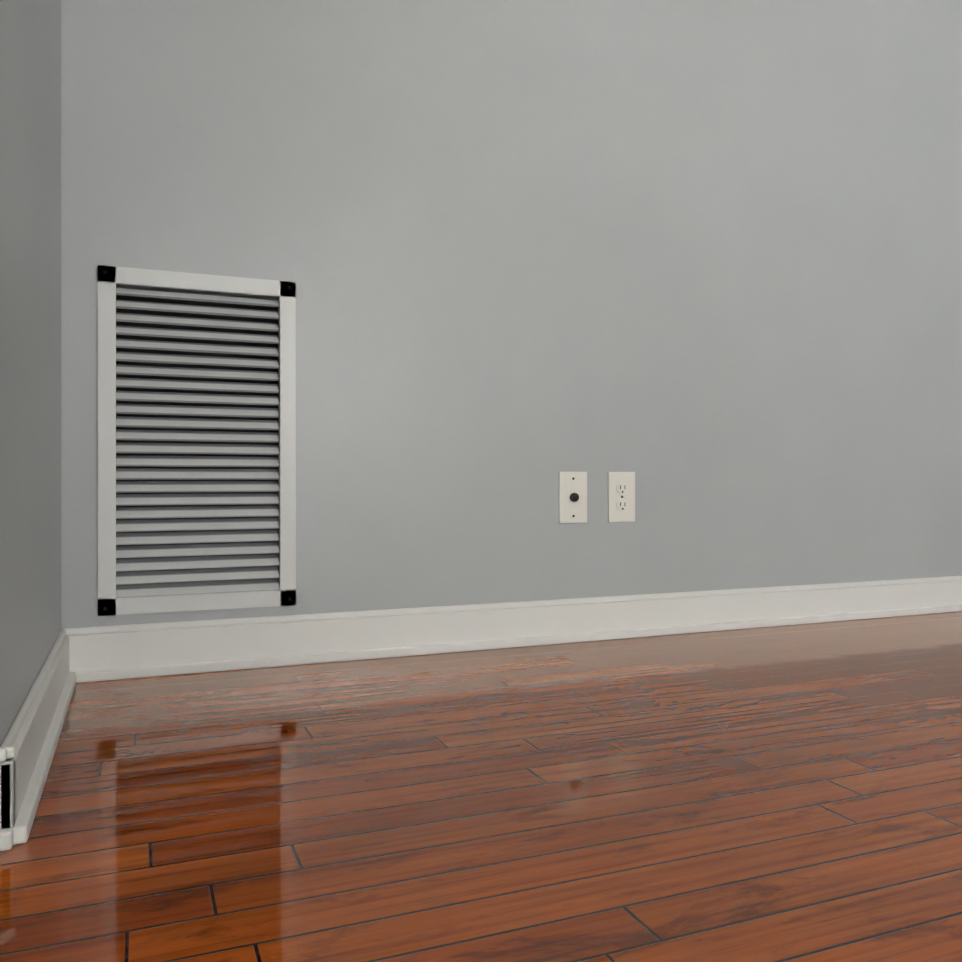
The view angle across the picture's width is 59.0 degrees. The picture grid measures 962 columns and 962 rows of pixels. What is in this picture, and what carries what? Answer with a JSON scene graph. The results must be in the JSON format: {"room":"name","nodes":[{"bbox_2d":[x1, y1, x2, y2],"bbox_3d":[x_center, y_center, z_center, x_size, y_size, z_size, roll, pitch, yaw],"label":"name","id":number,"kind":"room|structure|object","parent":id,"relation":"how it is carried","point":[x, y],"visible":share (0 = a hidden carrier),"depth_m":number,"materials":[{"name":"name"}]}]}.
{"room":"empty room","nodes":[
{"label":"empty room","id":0,"kind":"room"},
{"bbox_2d":[0,0,60,746],"bbox_3d":[-1.419,-0.807,0.859,1.735,2.331,0.738,0,0,-22],"label":"wall","id":1,"kind":"structure","parent":0,"point":[30,330],"depth_m":1.07,"materials":[{"name":"paint"}]},
{"bbox_2d":[0,627,87,850],"bbox_3d":[-0.589,0.310,1.156,0.026,0.095,0.726,0,0,-22],"label":"baseboard","id":2,"kind":"structure","parent":1,"relation":"attached to","point":[27,751],"depth_m":1.01,"materials":[{"name":"white wood"}]},
{"bbox_2d":[0,611,961,961],"bbox_3d":[2.031,0.409,-0.204,7.634,0.120,5.588,0,0,-22],"label":"floor","id":3,"kind":"structure","parent":0,"point":[788,793],"depth_m":0.92,"materials":[{"name":"brown wood"}]},
{"bbox_2d":[61,0,961,629],"bbox_3d":[1.079,-0.807,2.349,7.484,2.331,0.150,0,0,-22],"label":"wall","id":4,"kind":"structure","parent":0,"point":[695,266],"depth_m":1.89,"materials":[{"name":"paint"}]},
{"bbox_2d":[98,265,295,615],"bbox_3d":[-0.534,-0.073,1.618,0.355,0.635,0.036,0,0,-22],"label":"air vent","id":5,"kind":"object","parent":4,"relation":"in","point":[118,594],"visible":1,"depth_m":1.61,"materials":[{"name":"white metal"}]},
{"bbox_2d":[88,576,961,681],"bbox_3d":[0.458,0.311,1.998,2.599,0.095,0.026,0,0,-22],"label":"baseboard","id":6,"kind":"structure","parent":4,"relation":"attached to","point":[100,654],"depth_m":1.81,"materials":[{"name":"white wood"}]},
{"bbox_2d":[559,472,586,522],"bbox_3d":[0.209,0.037,1.901,0.070,0.115,0.021,0,0,-22],"label":"outlet","id":7,"kind":"object","parent":4,"relation":"attached to","point":[572,497],"visible":1,"depth_m":1.91,"materials":[{"name":"white plastic"}]},
{"bbox_2d":[608,472,634,521],"bbox_3d":[0.324,0.036,1.955,0.070,0.115,0.008,0,0,-22],"label":"electrical outlet","id":8,"kind":"object","parent":4,"relation":"attached to","point":[621,496],"visible":1,"depth_m":1.95,"materials":[{"name":"white plastic"}]}
]}

